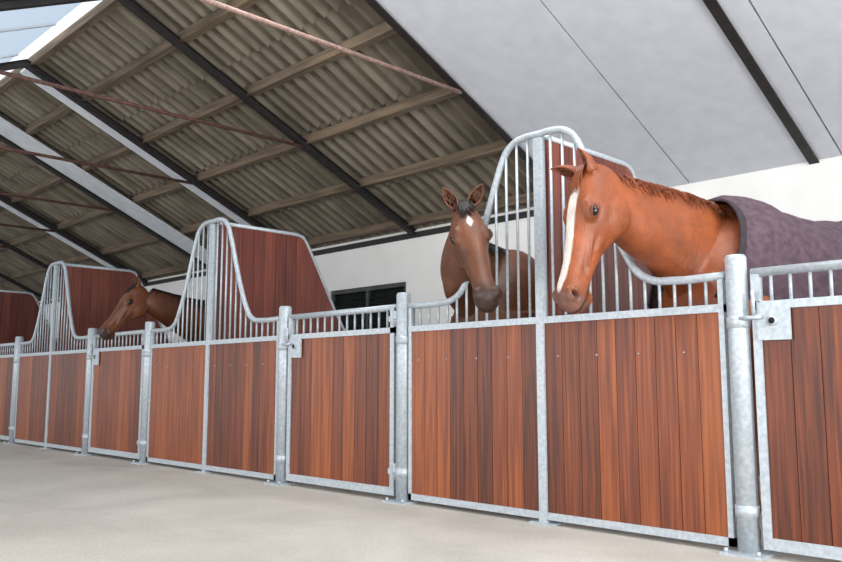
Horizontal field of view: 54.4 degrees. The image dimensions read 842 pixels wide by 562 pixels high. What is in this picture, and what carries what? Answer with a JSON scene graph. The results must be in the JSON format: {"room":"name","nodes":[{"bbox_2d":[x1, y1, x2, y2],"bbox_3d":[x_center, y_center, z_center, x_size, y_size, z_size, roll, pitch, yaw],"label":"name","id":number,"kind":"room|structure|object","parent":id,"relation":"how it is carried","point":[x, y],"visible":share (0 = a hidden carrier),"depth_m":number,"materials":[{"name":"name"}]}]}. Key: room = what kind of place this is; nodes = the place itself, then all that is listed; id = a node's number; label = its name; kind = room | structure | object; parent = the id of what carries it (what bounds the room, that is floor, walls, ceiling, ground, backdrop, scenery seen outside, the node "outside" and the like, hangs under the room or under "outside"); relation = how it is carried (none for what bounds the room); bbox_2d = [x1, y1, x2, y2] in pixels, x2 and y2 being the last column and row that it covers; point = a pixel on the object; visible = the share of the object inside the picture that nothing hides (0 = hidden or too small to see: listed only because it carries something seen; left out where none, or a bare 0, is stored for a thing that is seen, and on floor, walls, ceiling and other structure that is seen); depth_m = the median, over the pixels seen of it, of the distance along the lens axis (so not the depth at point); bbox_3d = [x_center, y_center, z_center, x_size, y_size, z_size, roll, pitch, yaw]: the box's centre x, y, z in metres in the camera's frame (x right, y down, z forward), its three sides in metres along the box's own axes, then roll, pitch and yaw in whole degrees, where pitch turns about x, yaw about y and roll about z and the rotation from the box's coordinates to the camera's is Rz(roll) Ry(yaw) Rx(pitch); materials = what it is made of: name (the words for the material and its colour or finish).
{"room":"horse stable","nodes":[
{"label":"horse stable","id":0,"kind":"room"},
{"bbox_2d":[0,0,533,300],"bbox_3d":[-6.114,-1.063,13.783,3.973,1.958,18.533,7,-10,-44],"label":"roof","id":1,"kind":"structure","parent":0,"point":[248,51],"depth_m":9.15,"materials":[{"name":"grey metal"}]},
{"bbox_2d":[0,0,102,79],"bbox_3d":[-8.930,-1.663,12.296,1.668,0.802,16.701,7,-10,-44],"label":"skylight","id":2,"kind":"object","parent":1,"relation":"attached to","point":[20,28],"depth_m":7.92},
{"bbox_2d":[0,68,251,267],"bbox_3d":[-4.813,-1.175,12.157,3.741,1.747,4.962,7,-10,-44],"label":"trim","id":3,"kind":"structure","parent":1,"relation":"attached to","point":[8,130],"depth_m":11.34,"materials":[{"name":"grey metal"}]},
{"bbox_2d":[0,0,533,299],"bbox_3d":[-6.279,-1.076,13.621,3.689,1.756,18.533,7,-10,-44],"label":"roof beams","id":4,"kind":"structure","parent":1,"relation":"attached to","point":[384,30],"depth_m":8.97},
{"bbox_2d":[0,439,841,561],"bbox_3d":[-5.590,1.761,7.608,11.008,0.103,27.864,7,-10,-44],"label":"floor","id":5,"kind":"structure","parent":0,"point":[57,505],"depth_m":4.33,"materials":[{"name":"concrete"}]},
{"bbox_2d":[3,336,23,443],"bbox_3d":[-5.135,1.379,10.405,0.189,1.346,0.189,7,-10,-44],"label":"post","id":6,"kind":"object","parent":5,"relation":"on","point":[18,339],"visible":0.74,"depth_m":10.36,"materials":[{"name":"metal"}]},
{"bbox_2d":[0,342,14,439],"bbox_3d":[-5.614,1.453,10.866,0.073,1.243,1.294,7,-10,-44],"label":"door","id":7,"kind":"structure","parent":6,"relation":"attached to","point":[6,361],"depth_m":10.64,"materials":[{"name":"wood"}]},
{"bbox_2d":[0,290,56,354],"bbox_3d":[-5.732,1.314,13.294,3.027,2.188,0.049,7,-10,-44],"label":"wall","id":8,"kind":"structure","parent":5,"relation":"on","point":[19,310],"depth_m":12.83,"materials":[{"name":"wood"}]},
{"bbox_2d":[14,261,87,451],"bbox_3d":[-4.346,0.856,9.660,0.103,2.198,2.134,7,-10,-44],"label":"grille panel","id":9,"kind":"object","parent":5,"relation":"on","point":[50,395],"visible":0.98,"depth_m":9.60,"materials":[{"name":"wood"}]},
{"bbox_2d":[74,328,98,455],"bbox_3d":[-3.560,1.181,8.812,0.189,1.346,0.189,7,-10,-44],"label":"post","id":10,"kind":"object","parent":5,"relation":"on","point":[91,331],"visible":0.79,"depth_m":8.76,"materials":[{"name":"metal"}]},
{"bbox_2d":[58,263,172,350],"bbox_3d":[-3.222,0.998,10.752,3.027,2.188,0.049,7,-10,-44],"label":"wall","id":11,"kind":"structure","parent":5,"relation":"on","point":[95,291],"depth_m":10.07,"materials":[{"name":"wood"}]},
{"bbox_2d":[130,321,156,464],"bbox_3d":[-2.624,1.063,7.864,0.189,1.346,0.189,7,-10,-44],"label":"post","id":12,"kind":"object","parent":5,"relation":"on","point":[149,325],"visible":0.77,"depth_m":7.82,"materials":[{"name":"metal"}]},
{"bbox_2d":[88,329,144,458],"bbox_3d":[-3.104,1.137,8.325,0.073,1.243,1.294,7,-10,-44],"label":"door","id":13,"kind":"structure","parent":12,"relation":"attached to","point":[117,372],"depth_m":8.30,"materials":[{"name":"wood"}]},
{"bbox_2d":[98,275,214,341],"bbox_3d":[-2.078,0.940,8.818,2.822,1.832,0.778,6,-9,-41],"label":"horse","id":14,"kind":"object","parent":5,"relation":"on","point":[136,301],"visible":0.29,"depth_m":8.23},
{"bbox_2d":[146,217,278,479],"bbox_3d":[-1.835,0.540,7.118,0.103,2.198,2.134,7,-10,-44],"label":"grille panel","id":15,"kind":"object","parent":5,"relation":"on","point":[212,403],"visible":1,"depth_m":7.01,"materials":[{"name":"wood"}]},
{"bbox_2d":[215,222,345,471],"bbox_3d":[-0.712,0.682,8.211,3.027,2.188,0.049,7,-10,-44],"label":"wall","id":16,"kind":"structure","parent":5,"relation":"on","point":[278,268],"depth_m":7.61,"materials":[{"name":"wood"}]},
{"bbox_2d":[264,306,299,485],"bbox_3d":[-1.050,0.864,6.270,0.189,1.346,0.189,7,-10,-44],"label":"post","id":17,"kind":"object","parent":5,"relation":"on","point":[284,311],"visible":0.81,"depth_m":6.22,"materials":[{"name":"metal"}]},
{"bbox_2d":[382,292,422,504],"bbox_3d":[-0.114,0.747,5.323,0.189,1.346,0.189,7,-10,-44],"label":"post","id":18,"kind":"object","parent":5,"relation":"on","point":[403,299],"visible":0.91,"depth_m":5.28,"materials":[{"name":"metal"}]},
{"bbox_2d":[281,304,395,495],"bbox_3d":[-0.593,0.821,5.783,0.073,1.243,1.294,7,-10,-44],"label":"door","id":19,"kind":"structure","parent":18,"relation":"attached to","point":[341,432],"depth_m":5.73,"materials":[{"name":"wood"}]},
{"bbox_2d":[440,184,535,322],"bbox_3d":[0.756,0.507,5.515,0.996,1.874,2.633,-5,-9,36],"label":"horse","id":20,"kind":"object","parent":5,"relation":"on","point":[468,254],"visible":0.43,"depth_m":4.65},
{"bbox_2d":[408,126,737,546],"bbox_3d":[0.675,0.224,4.577,0.103,2.198,2.134,7,-10,-44],"label":"grille panel","id":21,"kind":"object","parent":5,"relation":"on","point":[617,420],"visible":0.85,"depth_m":4.37,"materials":[{"name":"wood"}]},
{"bbox_2d":[542,135,759,521],"bbox_3d":[1.799,0.365,5.670,3.027,2.188,0.049,7,-10,-44],"label":"wall","id":22,"kind":"structure","parent":5,"relation":"on","point":[616,165],"depth_m":4.95,"materials":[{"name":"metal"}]},
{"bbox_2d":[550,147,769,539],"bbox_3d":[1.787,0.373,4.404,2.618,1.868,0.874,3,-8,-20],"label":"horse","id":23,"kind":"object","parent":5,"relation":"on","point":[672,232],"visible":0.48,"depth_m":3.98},
{"bbox_2d":[647,195,841,308],"bbox_3d":[2.072,-0.058,4.543,1.771,0.740,1.073,7,-10,-44],"label":"rug","id":24,"kind":"object","parent":23,"relation":"on","point":[769,236],"depth_m":4.08,"materials":[{"name":"fabric"}]},
{"bbox_2d":[719,254,779,560],"bbox_3d":[1.461,0.548,3.729,0.189,1.346,0.189,7,-10,-44],"label":"post","id":25,"kind":"object","parent":5,"relation":"on","point":[747,507],"visible":0.9,"depth_m":3.69,"materials":[{"name":"metal"}]},
{"bbox_3d":[2.397,0.430,2.781,0.189,1.346,0.189,7,-10,-44],"label":"post","id":26,"kind":"object","parent":5,"relation":"on","visible":0},
{"bbox_2d":[738,259,841,560],"bbox_3d":[1.917,0.505,3.242,0.073,1.243,1.294,7,-10,-44],"label":"door","id":27,"kind":"structure","parent":26,"relation":"attached to","point":[797,343],"depth_m":3.53,"materials":[{"name":"wood"}]},
{"bbox_2d":[38,152,841,342],"bbox_3d":[-1.721,0.889,11.538,0.172,2.597,27.520,7,-10,-44],"label":"wall","id":28,"kind":"structure","parent":0,"point":[813,192],"depth_m":9.53,"materials":[{"name":"paint"}]},
{"bbox_2d":[0,273,48,302],"bbox_3d":[-10.939,0.498,15.430,7.654,4.334,0.086,7,-10,-44],"label":"roof truss","id":29,"kind":"object","parent":28,"relation":"on","point":[2,276],"depth_m":17.73,"materials":[{"name":"black metal"}]},
{"bbox_2d":[0,239,60,276],"bbox_3d":[-9.314,0.294,13.784,7.654,4.334,0.086,7,-10,-44],"label":"roof truss","id":30,"kind":"object","parent":28,"relation":"on","point":[4,244],"depth_m":15.61,"materials":[{"name":"black metal"}]},
{"bbox_2d":[0,195,147,284],"bbox_3d":[-7.688,0.089,12.139,7.654,4.334,0.086,7,-10,-44],"label":"roof truss","id":31,"kind":"object","parent":28,"relation":"on","point":[4,199],"depth_m":13.74,"materials":[{"name":"black metal"}]},
{"bbox_2d":[0,134,205,268],"bbox_3d":[-6.063,-0.116,10.493,7.654,4.334,0.086,7,-10,-44],"label":"roof truss","id":32,"kind":"object","parent":28,"relation":"on","point":[112,208],"depth_m":11.82,"materials":[{"name":"black metal"}]},
{"bbox_2d":[0,59,267,227],"bbox_3d":[-4.437,-0.320,8.848,7.654,4.334,0.086,7,-10,-44],"label":"roof truss","id":33,"kind":"object","parent":28,"relation":"on","point":[25,63],"depth_m":9.84,"materials":[{"name":"black metal"}]},
{"bbox_2d":[0,0,416,235],"bbox_3d":[-2.812,-0.525,7.202,7.654,4.334,0.086,7,-10,-44],"label":"roof truss","id":34,"kind":"object","parent":28,"relation":"on","point":[5,5],"depth_m":8.12,"materials":[{"name":"black metal"}]},
{"bbox_2d":[39,210,533,304],"bbox_3d":[-4.934,0.057,14.809,0.017,0.069,18.533,7,-10,-44],"label":"trim","id":35,"kind":"structure","parent":28,"relation":"attached to","point":[522,215],"depth_m":10.30,"materials":[{"name":"black metal"}]},
{"bbox_2d":[199,0,532,168],"bbox_3d":[-1.187,-0.730,5.557,7.654,4.334,0.086,7,-10,-44],"label":"roof truss","id":36,"kind":"object","parent":28,"relation":"on","point":[453,86],"depth_m":6.73,"materials":[{"name":"black metal"}]},
{"bbox_2d":[331,282,405,329],"bbox_3d":[-0.656,0.418,10.465,0.086,0.688,1.479,7,-10,-44],"label":"window","id":37,"kind":"structure","parent":28,"relation":"in","point":[379,295],"depth_m":10.47,"materials":[{"name":"black glass"}]},
{"bbox_2d":[376,0,841,186],"bbox_3d":[3.445,-2.215,3.952,4.042,1.962,8.987,7,-10,-44],"label":"ceiling","id":38,"kind":"structure","parent":0,"point":[657,87],"depth_m":6.40,"materials":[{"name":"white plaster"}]},
{"bbox_2d":[703,0,818,164],"bbox_3d":[0.439,-0.934,3.911,7.654,4.334,0.086,7,-10,-44],"label":"roof truss","id":39,"kind":"object","parent":38,"relation":"attached to","point":[713,6],"visible":0.87,"depth_m":5.98,"materials":[{"name":"black metal"}]}
]}

